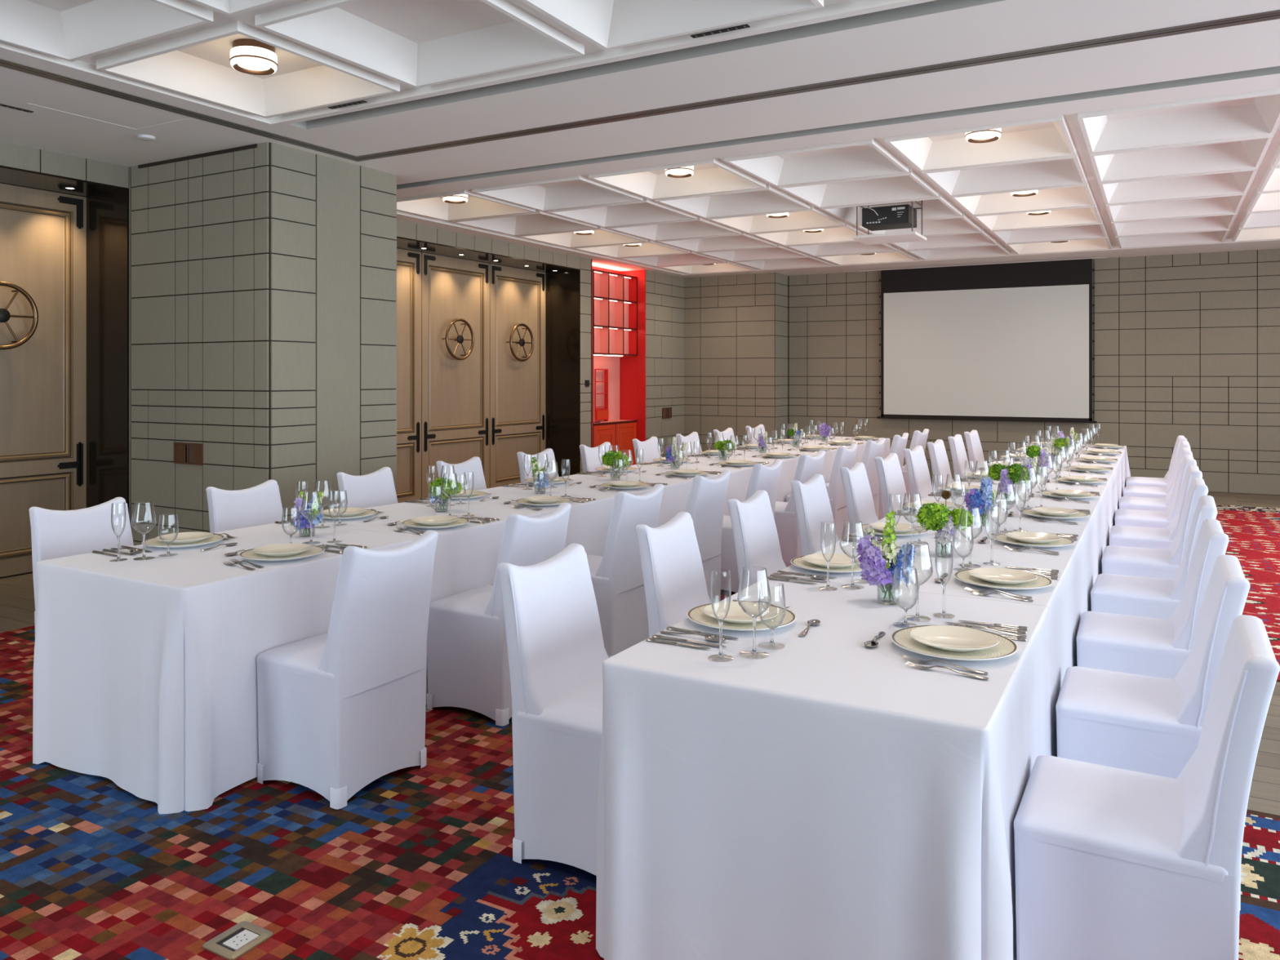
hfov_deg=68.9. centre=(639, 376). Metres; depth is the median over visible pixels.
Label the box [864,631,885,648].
spoon
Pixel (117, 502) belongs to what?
bowl
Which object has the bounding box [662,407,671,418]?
light switch
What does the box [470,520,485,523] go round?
table knife
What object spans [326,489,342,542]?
champagne flute
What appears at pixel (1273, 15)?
trim
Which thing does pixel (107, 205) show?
trim
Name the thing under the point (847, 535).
table knife
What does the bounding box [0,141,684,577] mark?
wall
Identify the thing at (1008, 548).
fork
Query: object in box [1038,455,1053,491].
wine glass
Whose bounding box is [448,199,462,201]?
diffuser
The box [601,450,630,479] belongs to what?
flower vase
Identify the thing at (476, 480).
banquet chair
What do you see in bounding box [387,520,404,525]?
spoon
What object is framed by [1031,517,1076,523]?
fork
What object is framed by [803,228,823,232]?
lamp
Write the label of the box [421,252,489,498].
door
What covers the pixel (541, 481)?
flower vase
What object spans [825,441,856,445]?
charger plate
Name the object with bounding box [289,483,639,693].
tablecloth
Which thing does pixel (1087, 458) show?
dinner plate
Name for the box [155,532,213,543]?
dinner plate
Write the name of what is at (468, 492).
dinner plate
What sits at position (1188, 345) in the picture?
wall
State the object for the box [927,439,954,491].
banquet chair
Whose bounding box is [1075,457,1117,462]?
charger plate
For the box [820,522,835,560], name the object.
bowl
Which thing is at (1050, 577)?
table knife
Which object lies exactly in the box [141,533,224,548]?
charger plate
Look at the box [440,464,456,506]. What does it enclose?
wine glass
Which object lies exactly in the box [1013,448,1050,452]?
charger plate
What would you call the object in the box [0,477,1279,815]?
floor
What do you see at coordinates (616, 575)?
banquet chair
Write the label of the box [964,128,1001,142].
lamp
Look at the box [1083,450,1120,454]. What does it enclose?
charger plate
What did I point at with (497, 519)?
table knife
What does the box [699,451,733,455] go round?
charger plate
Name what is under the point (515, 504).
fork
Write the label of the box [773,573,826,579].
soup spoon
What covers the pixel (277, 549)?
dinner plate
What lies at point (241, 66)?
diffuser
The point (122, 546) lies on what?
table knife
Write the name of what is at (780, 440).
dinner plate
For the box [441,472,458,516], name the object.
wine glass
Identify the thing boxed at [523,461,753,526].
tablecloth
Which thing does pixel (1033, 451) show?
flower vase
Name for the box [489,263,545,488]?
door
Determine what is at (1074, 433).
wine glass
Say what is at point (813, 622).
spoon bowl
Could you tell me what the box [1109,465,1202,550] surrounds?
banquet chair
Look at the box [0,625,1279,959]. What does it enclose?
patterned carpet
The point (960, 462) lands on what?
banquet chair
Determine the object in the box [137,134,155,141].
smoke detector
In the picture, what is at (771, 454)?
dinner plate
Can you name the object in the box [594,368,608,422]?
shelf
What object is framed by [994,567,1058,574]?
table knife
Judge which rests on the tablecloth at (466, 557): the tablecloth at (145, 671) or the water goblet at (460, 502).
the water goblet at (460, 502)
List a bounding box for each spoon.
[111,547,142,553]
[200,542,237,551]
[224,549,244,555]
[316,545,344,550]
[363,515,388,521]
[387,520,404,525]
[462,517,489,522]
[479,496,498,501]
[502,499,515,503]
[508,484,533,486]
[659,631,726,642]
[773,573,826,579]
[798,619,820,636]
[845,536,887,541]
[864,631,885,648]
[929,493,963,495]
[934,573,948,582]
[951,624,1026,636]
[977,536,987,543]
[1006,511,1013,516]
[1019,569,1057,577]
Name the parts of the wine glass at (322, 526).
stem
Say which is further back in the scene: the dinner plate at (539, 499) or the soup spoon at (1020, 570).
the dinner plate at (539, 499)
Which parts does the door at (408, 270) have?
moulding, moulding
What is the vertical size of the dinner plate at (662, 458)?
0.022 m
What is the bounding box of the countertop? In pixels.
[593,419,632,423]
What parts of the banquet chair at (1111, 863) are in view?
seat, backrest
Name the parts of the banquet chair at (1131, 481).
seat, backrest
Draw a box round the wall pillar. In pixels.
[131,142,396,545]
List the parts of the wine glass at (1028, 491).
stem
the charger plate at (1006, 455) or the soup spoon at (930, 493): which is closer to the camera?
the soup spoon at (930, 493)
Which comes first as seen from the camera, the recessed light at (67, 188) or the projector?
the recessed light at (67, 188)
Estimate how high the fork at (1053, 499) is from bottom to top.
0.013 m
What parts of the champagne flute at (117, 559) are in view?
stem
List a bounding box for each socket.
[173,442,203,465]
[202,920,272,959]
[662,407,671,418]
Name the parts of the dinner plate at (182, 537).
plate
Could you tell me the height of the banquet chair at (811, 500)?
0.878 m
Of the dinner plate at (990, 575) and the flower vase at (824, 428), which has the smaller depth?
the dinner plate at (990, 575)
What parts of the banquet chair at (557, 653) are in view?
backrest, seat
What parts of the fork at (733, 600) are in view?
fork handle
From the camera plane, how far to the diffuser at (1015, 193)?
8.35 m
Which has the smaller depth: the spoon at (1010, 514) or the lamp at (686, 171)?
the spoon at (1010, 514)
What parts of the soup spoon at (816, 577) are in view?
spoon handle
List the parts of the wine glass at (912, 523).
stem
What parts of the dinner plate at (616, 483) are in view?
plate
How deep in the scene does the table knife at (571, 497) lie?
5.31 m
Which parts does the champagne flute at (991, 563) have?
stem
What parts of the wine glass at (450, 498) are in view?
stem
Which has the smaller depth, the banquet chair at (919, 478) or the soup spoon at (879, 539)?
the soup spoon at (879, 539)
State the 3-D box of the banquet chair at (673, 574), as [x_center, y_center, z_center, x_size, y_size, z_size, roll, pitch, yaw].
[0.283,1.001,3.612,0.505,0.878,0.430,0,0,28]
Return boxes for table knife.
[92,550,117,555]
[102,548,136,555]
[120,545,152,551]
[275,520,293,524]
[280,520,294,523]
[322,544,346,548]
[324,549,343,553]
[334,542,367,548]
[404,500,428,503]
[408,499,431,502]
[460,516,494,521]
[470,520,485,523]
[471,516,499,520]
[506,484,533,487]
[570,497,595,500]
[645,637,711,648]
[652,634,726,647]
[666,626,737,639]
[764,576,817,583]
[769,573,830,582]
[777,570,835,577]
[840,538,884,543]
[843,537,893,542]
[847,534,893,539]
[893,513,916,515]
[894,511,915,515]
[896,510,917,512]
[928,493,959,497]
[945,622,1026,633]
[959,620,1028,630]
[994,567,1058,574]
[1002,635,1026,641]
[1005,566,1059,572]
[1041,532,1079,536]
[1043,575,1058,579]
[1056,534,1076,537]
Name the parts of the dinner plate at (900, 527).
plate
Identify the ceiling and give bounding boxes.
[0,0,1279,277]
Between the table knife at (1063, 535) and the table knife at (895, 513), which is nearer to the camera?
the table knife at (1063, 535)
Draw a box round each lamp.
[229,39,277,75]
[442,194,467,203]
[573,230,594,235]
[623,243,641,246]
[664,165,693,177]
[766,212,789,217]
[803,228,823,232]
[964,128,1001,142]
[1010,190,1038,196]
[1026,210,1050,215]
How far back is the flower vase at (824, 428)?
10.04 m
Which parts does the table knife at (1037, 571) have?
knife handle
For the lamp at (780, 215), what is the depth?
9.48 m
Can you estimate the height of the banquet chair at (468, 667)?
0.878 m
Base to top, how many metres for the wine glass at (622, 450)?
0.217 m
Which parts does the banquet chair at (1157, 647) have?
seat, backrest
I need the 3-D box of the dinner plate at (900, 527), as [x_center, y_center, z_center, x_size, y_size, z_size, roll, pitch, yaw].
[1.128,0.676,4.156,0.217,0.022,0.217,0,0,29]
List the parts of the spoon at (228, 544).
spoon handle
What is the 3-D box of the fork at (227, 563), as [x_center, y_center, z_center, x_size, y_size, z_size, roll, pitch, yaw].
[-1.470,0.691,3.423,0.190,0.013,0.026,0,0,36]
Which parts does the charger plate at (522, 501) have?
plate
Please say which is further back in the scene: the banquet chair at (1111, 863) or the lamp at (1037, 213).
the lamp at (1037, 213)
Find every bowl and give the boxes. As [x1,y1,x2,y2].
[111,502,126,536]
[129,549,142,553]
[131,502,156,533]
[158,513,178,543]
[224,551,237,555]
[225,542,237,546]
[300,491,321,519]
[312,480,332,506]
[316,545,328,548]
[331,489,347,514]
[387,522,396,525]
[441,472,458,497]
[704,635,726,642]
[710,568,731,622]
[737,565,771,617]
[807,619,820,625]
[810,575,826,579]
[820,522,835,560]
[839,520,864,558]
[852,533,864,567]
[864,640,878,648]
[901,493,922,523]
[902,544,933,586]
[934,539,953,584]
[934,577,945,582]
[951,624,973,628]
[958,506,982,540]
[977,539,986,543]
[984,504,999,539]
[995,484,1015,511]
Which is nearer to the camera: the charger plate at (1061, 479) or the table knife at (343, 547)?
the table knife at (343, 547)
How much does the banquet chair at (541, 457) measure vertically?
0.878 m
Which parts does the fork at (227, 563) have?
fork handle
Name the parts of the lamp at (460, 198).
glass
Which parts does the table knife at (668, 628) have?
knife handle, knife blade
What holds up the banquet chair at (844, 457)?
on the patterned carpet at (1253, 533)
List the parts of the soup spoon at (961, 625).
spoon handle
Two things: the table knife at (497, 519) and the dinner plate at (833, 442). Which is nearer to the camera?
the table knife at (497, 519)
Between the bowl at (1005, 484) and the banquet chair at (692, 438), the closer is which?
the bowl at (1005, 484)
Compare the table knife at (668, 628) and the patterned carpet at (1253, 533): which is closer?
the table knife at (668, 628)
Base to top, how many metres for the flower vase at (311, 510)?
0.201 m
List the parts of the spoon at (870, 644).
spoon handle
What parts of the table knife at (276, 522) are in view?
knife handle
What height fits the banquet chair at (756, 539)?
0.878 m
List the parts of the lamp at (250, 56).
glass, glass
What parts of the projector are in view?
port panel, lift panel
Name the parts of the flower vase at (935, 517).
flower stem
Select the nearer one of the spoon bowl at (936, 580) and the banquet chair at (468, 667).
the spoon bowl at (936, 580)
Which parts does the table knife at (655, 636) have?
knife handle, knife blade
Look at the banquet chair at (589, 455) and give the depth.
7.77 m
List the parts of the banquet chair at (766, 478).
seat, backrest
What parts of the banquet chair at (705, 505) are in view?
backrest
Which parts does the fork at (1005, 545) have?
fork handle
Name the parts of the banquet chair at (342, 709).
seat, backrest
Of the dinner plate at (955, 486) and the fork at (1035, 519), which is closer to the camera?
the fork at (1035, 519)
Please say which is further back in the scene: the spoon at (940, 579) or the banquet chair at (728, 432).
the banquet chair at (728, 432)
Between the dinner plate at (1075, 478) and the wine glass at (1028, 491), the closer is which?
the wine glass at (1028, 491)
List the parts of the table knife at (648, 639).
knife handle, knife blade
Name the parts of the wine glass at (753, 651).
stem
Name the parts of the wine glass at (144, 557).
stem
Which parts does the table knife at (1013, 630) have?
knife blade, knife handle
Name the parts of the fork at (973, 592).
fork handle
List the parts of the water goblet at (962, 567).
stem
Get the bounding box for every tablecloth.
[32,522,426,813]
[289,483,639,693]
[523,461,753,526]
[595,577,1051,959]
[684,447,835,502]
[766,435,890,464]
[773,509,1090,756]
[899,476,1109,611]
[974,457,1119,545]
[1009,444,1130,517]
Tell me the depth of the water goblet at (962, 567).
3.37 m
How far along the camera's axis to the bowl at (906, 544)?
2.69 m
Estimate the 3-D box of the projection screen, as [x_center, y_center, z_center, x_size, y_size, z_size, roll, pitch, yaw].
[4.689,-0.476,13.020,3.300,2.176,0.050,0,0,29]
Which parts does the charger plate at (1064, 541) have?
plate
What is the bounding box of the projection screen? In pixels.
[858,257,1107,422]
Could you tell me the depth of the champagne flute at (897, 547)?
3.82 m
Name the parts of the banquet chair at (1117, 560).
seat, backrest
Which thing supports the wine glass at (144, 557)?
on the tablecloth at (145, 671)
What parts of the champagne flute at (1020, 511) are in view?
stem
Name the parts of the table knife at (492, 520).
knife handle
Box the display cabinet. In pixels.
[591,266,645,466]
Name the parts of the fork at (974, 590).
fork handle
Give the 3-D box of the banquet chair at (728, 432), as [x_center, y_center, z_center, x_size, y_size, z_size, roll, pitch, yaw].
[1.083,1.001,9.989,0.505,0.878,0.430,0,0,29]
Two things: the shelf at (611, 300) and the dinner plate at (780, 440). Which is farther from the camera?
the shelf at (611, 300)
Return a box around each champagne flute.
[109,502,127,561]
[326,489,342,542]
[426,465,437,506]
[462,471,475,516]
[522,453,532,489]
[560,458,570,497]
[597,445,606,476]
[635,448,644,482]
[658,442,664,466]
[710,568,731,657]
[818,522,837,591]
[888,493,902,548]
[933,539,955,616]
[964,461,973,498]
[982,504,1000,565]
[1013,482,1027,531]
[1035,470,1046,507]
[1052,460,1061,489]
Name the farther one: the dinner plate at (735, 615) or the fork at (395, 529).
the fork at (395, 529)
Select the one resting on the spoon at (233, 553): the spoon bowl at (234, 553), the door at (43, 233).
the spoon bowl at (234, 553)
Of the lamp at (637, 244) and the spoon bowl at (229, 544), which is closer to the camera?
the spoon bowl at (229, 544)
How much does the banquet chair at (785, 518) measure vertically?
0.878 m
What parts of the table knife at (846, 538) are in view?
knife handle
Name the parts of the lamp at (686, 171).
glass, glass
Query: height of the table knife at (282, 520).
0.009 m
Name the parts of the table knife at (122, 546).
knife handle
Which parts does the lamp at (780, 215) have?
glass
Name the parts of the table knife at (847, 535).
knife handle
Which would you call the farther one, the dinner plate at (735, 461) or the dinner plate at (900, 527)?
the dinner plate at (735, 461)
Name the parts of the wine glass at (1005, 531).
stem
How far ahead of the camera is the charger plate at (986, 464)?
7.24 m
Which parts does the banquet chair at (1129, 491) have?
seat, backrest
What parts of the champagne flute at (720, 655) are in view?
stem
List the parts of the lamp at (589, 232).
glass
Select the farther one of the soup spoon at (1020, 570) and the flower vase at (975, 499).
the flower vase at (975, 499)
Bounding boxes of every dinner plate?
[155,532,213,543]
[252,542,312,556]
[323,507,366,516]
[411,515,458,525]
[449,489,479,497]
[524,495,563,503]
[531,475,564,482]
[602,466,631,471]
[608,480,642,487]
[658,457,684,461]
[671,469,702,475]
[702,601,779,623]
[704,449,728,453]
[724,459,751,464]
[743,444,757,447]
[765,452,790,456]
[776,439,794,441]
[800,445,823,449]
[802,553,860,568]
[804,434,820,437]
[831,440,851,444]
[855,435,875,439]
[867,522,918,533]
[909,625,999,652]
[912,500,955,507]
[945,484,980,491]
[968,567,1037,584]
[969,471,989,477]
[990,462,1018,466]
[1004,531,1061,543]
[1006,453,1028,457]
[1031,441,1051,444]
[1031,506,1078,516]
[1048,488,1090,496]
[1062,475,1098,481]
[1072,465,1105,470]
[1080,456,1110,461]
[1088,449,1115,453]
[1093,443,1117,446]
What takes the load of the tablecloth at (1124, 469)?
on the patterned carpet at (1253, 533)
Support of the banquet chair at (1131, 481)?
on the patterned carpet at (1253, 533)
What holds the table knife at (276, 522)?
on the tablecloth at (145, 671)
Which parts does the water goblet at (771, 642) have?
stem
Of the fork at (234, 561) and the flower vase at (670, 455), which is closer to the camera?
the fork at (234, 561)
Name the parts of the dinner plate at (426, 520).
plate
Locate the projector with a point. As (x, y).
(898, 216)
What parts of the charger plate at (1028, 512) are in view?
plate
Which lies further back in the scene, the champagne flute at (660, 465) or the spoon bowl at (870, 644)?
the champagne flute at (660, 465)
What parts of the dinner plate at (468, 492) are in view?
plate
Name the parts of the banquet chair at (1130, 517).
seat, backrest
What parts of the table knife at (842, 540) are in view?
knife handle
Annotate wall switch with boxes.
[584,380,589,386]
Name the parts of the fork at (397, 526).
fork handle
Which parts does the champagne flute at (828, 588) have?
stem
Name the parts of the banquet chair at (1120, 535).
seat, backrest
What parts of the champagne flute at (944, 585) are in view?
stem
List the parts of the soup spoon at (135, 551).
spoon handle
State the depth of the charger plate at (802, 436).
10.49 m
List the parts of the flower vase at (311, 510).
flower stem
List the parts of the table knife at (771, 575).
knife handle, knife blade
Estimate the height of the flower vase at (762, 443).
0.200 m
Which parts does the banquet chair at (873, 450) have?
seat, backrest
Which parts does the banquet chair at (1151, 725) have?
seat, backrest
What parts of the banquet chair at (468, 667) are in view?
seat, backrest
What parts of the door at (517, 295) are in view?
moulding, moulding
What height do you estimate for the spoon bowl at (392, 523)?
0.009 m
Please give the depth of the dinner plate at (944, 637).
2.41 m
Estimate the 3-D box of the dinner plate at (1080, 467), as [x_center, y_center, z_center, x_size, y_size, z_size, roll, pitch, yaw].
[3.325,0.676,6.907,0.217,0.022,0.217,0,0,30]
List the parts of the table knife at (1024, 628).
knife blade, knife handle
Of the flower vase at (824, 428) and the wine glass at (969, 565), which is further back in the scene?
the flower vase at (824, 428)
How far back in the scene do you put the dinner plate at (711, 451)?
8.33 m
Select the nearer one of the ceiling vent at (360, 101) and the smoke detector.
the ceiling vent at (360, 101)
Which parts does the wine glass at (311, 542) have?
stem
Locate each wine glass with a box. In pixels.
[131,502,156,560]
[300,491,321,544]
[312,480,332,528]
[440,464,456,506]
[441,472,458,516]
[535,453,549,489]
[542,459,557,495]
[620,449,633,480]
[680,444,692,469]
[737,565,771,655]
[839,520,864,589]
[901,493,922,547]
[902,544,933,618]
[944,474,962,510]
[958,506,982,568]
[995,484,1015,533]
[1019,470,1036,509]
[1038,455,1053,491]
[1053,445,1066,477]
[1072,432,1084,458]
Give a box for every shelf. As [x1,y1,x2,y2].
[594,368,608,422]
[595,297,635,303]
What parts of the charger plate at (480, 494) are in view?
plate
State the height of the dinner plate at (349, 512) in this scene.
0.022 m
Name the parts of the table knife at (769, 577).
knife handle, knife blade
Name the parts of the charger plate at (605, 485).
plate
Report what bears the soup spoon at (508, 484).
on the tablecloth at (466, 557)
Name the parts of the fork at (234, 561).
fork handle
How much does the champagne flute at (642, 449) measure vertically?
0.218 m
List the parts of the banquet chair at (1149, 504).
seat, backrest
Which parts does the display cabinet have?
drawer, cabinet door, panel, panel, cabinet door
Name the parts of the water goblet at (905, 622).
stem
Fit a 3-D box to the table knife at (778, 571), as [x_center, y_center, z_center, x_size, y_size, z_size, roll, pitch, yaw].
[0.585,0.695,3.275,0.215,0.009,0.018,0,0,29]
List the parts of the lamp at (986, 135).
glass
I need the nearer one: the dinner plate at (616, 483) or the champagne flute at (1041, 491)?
the champagne flute at (1041, 491)
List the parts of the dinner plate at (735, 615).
plate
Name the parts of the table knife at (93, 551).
knife handle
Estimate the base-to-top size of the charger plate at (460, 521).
0.022 m
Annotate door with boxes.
[0,182,86,577]
[395,248,421,502]
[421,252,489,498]
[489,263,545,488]
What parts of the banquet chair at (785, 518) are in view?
seat, backrest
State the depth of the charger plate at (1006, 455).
7.84 m
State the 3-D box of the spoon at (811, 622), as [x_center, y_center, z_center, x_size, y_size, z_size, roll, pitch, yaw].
[0.467,0.693,2.579,0.035,0.014,0.168,0,0,25]
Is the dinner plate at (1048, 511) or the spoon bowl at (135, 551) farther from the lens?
the dinner plate at (1048, 511)
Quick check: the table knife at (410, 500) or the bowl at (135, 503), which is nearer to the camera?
the bowl at (135, 503)
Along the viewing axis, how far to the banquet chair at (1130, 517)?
6.51 m
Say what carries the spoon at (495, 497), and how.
on the tablecloth at (466, 557)
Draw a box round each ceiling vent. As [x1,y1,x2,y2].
[0,103,33,112]
[328,100,367,109]
[690,23,750,38]
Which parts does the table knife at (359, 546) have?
knife handle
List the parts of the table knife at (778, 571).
knife handle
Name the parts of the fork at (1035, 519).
fork handle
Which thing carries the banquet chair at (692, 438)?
on the patterned carpet at (1253, 533)
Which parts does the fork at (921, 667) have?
fork handle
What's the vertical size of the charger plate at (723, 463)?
0.022 m
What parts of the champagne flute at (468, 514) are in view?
stem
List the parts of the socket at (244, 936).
panel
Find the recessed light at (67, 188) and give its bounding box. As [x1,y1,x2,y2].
[63,186,75,189]
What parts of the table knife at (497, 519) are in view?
knife handle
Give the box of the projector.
[852,200,926,244]
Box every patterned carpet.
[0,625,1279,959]
[720,488,1279,681]
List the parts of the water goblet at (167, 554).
stem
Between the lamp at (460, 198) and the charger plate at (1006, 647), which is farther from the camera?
the lamp at (460, 198)
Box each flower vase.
[293,490,324,537]
[428,476,462,512]
[531,457,548,493]
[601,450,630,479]
[665,435,686,469]
[714,439,735,460]
[757,431,767,453]
[786,422,803,445]
[818,422,831,440]
[855,511,916,604]
[915,489,973,557]
[964,477,995,526]
[987,462,1030,504]
[1019,456,1038,488]
[1025,444,1054,475]
[1048,437,1070,465]
[1057,431,1070,457]
[1066,426,1077,448]
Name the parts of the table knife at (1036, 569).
knife blade, knife handle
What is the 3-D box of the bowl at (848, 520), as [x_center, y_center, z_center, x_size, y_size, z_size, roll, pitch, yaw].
[0.708,0.544,3.102,0.086,0.123,0.086,0,0,30]
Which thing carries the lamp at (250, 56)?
attached to the ceiling
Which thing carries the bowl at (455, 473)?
on the wine glass at (450, 498)
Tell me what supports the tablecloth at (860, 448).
on the patterned carpet at (1253, 533)
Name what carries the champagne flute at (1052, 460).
on the tablecloth at (1098, 519)
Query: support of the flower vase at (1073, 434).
on the tablecloth at (1124, 469)
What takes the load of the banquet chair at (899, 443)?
on the patterned carpet at (1253, 533)
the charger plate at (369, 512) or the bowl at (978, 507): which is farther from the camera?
the charger plate at (369, 512)
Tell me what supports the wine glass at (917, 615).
on the tablecloth at (824, 794)
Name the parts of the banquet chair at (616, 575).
seat, backrest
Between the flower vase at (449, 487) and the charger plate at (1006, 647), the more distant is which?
the flower vase at (449, 487)
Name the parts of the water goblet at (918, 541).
stem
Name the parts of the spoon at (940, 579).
spoon handle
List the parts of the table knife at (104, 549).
knife handle, knife blade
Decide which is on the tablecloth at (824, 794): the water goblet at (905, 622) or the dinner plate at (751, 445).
the water goblet at (905, 622)
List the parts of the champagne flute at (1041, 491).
stem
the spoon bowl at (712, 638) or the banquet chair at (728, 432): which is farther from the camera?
the banquet chair at (728, 432)
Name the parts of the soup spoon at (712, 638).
spoon handle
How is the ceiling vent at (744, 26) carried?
in the ceiling
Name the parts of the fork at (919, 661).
fork handle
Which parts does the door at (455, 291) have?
moulding, moulding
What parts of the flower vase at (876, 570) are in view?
flower stem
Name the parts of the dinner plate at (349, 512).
plate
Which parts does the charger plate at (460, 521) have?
plate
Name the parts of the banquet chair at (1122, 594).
seat, backrest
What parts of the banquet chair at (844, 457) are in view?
seat, backrest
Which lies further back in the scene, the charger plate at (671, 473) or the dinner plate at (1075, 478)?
the charger plate at (671, 473)
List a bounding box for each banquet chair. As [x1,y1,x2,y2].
[28,497,133,635]
[205,480,284,533]
[256,529,438,809]
[336,466,397,508]
[426,502,571,726]
[435,456,486,490]
[497,543,608,875]
[516,448,558,483]
[579,441,612,472]
[586,483,664,657]
[631,436,662,464]
[635,511,711,637]
[675,431,702,457]
[685,469,730,603]
[713,427,737,449]
[720,458,782,592]
[727,489,786,591]
[745,424,768,444]
[773,450,825,567]
[786,443,857,540]
[790,474,839,555]
[825,437,885,518]
[840,462,878,534]
[874,453,909,517]
[878,432,908,519]
[902,428,928,502]
[902,445,934,502]
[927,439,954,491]
[947,434,971,480]
[964,430,985,472]
[1013,614,1279,959]
[1055,554,1249,778]
[1075,518,1228,679]
[1090,495,1217,619]
[1101,477,1208,579]
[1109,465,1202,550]
[1114,454,1196,528]
[1119,447,1192,511]
[1123,440,1191,497]
[1126,435,1186,487]
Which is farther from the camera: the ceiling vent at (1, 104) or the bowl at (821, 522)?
the ceiling vent at (1, 104)
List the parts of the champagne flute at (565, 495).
stem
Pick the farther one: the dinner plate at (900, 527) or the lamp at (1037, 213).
the lamp at (1037, 213)
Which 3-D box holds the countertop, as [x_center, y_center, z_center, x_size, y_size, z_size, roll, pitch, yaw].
[-0.469,0.649,13.269,0.300,0.022,1.172,0,0,30]
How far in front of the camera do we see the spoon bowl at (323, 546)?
3.82 m
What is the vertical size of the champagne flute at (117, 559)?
0.218 m
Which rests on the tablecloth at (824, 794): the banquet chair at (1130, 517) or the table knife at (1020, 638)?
the table knife at (1020, 638)
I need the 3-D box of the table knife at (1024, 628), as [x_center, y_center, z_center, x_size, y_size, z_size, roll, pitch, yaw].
[0.991,0.695,2.617,0.185,0.009,0.018,0,0,28]
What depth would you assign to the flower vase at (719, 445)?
7.79 m
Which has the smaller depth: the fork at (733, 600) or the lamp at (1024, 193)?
the fork at (733, 600)
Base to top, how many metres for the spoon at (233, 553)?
0.014 m
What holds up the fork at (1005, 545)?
on the tablecloth at (1068, 596)
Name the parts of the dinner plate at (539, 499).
plate, plate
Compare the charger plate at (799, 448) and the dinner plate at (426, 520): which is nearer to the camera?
the dinner plate at (426, 520)
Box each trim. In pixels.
[0,9,1279,161]
[0,165,580,513]
[27,102,191,129]
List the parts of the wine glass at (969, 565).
stem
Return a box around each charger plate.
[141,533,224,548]
[239,545,324,561]
[320,509,377,519]
[401,517,470,529]
[448,491,487,499]
[515,497,572,506]
[524,478,571,484]
[595,466,636,472]
[600,482,649,489]
[653,458,690,463]
[665,471,709,476]
[686,601,796,631]
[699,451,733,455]
[718,461,757,466]
[739,444,770,448]
[760,453,795,457]
[772,440,799,443]
[790,555,862,573]
[796,447,829,451]
[802,435,826,438]
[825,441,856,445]
[851,437,879,439]
[856,524,928,537]
[890,625,1018,661]
[902,502,964,511]
[937,485,979,493]
[953,568,1053,590]
[962,473,992,479]
[983,462,1022,466]
[993,533,1074,548]
[1000,454,1032,459]
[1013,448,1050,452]
[1021,508,1088,519]
[1026,442,1051,446]
[1039,490,1097,499]
[1053,476,1106,484]
[1065,466,1111,472]
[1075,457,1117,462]
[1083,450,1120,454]
[1088,444,1124,448]
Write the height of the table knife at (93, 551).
0.009 m
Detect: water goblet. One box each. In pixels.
[158,513,178,556]
[281,506,300,543]
[331,489,347,525]
[427,488,443,515]
[454,473,466,504]
[546,461,558,488]
[758,582,786,647]
[852,533,869,583]
[892,566,919,625]
[910,504,927,543]
[952,524,973,571]
[990,497,1008,535]
[1017,480,1031,510]
[1035,465,1048,493]
[1050,454,1062,479]
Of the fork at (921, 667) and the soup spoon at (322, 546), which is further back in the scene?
the soup spoon at (322, 546)
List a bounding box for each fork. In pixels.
[212,533,237,537]
[222,560,254,569]
[228,558,263,567]
[393,528,422,534]
[395,526,425,533]
[511,506,539,510]
[514,504,542,509]
[733,600,789,608]
[900,654,988,674]
[905,661,988,679]
[964,586,1032,598]
[970,590,1033,601]
[1004,545,1058,552]
[1008,547,1058,554]
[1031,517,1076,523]
[1035,519,1077,524]
[1049,497,1088,502]
[1053,498,1089,502]
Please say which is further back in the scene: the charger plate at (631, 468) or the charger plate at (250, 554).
the charger plate at (631, 468)
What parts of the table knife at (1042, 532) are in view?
knife handle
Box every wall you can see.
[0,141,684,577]
[683,272,787,451]
[787,248,1279,495]
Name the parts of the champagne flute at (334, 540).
stem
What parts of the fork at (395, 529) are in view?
fork handle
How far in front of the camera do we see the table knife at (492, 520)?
4.54 m
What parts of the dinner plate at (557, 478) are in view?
plate, plate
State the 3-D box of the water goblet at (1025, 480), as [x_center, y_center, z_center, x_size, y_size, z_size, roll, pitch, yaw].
[2.013,0.620,4.879,0.072,0.160,0.072,0,0,-4]
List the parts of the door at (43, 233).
moulding, moulding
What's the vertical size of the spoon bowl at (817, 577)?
0.009 m
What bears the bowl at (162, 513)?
on the water goblet at (167, 554)
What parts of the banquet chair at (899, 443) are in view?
backrest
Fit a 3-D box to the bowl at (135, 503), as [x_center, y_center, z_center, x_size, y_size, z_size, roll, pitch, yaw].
[-1.907,0.544,3.585,0.086,0.123,0.086,0,0,29]
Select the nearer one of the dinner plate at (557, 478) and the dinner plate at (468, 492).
the dinner plate at (468, 492)
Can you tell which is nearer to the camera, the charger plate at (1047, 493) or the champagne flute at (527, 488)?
the charger plate at (1047, 493)
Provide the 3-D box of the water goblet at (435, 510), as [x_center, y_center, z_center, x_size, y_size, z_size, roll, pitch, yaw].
[-1.008,0.620,4.597,0.072,0.160,0.072,0,0,-2]
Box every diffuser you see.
[237,62,270,71]
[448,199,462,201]
[670,172,688,175]
[970,135,995,139]
[1015,192,1031,194]
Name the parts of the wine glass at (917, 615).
stem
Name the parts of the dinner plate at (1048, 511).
plate, plate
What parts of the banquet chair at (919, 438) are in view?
backrest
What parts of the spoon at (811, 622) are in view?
spoon handle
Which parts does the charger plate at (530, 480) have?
plate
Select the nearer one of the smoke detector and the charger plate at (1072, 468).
the smoke detector
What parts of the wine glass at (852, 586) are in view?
stem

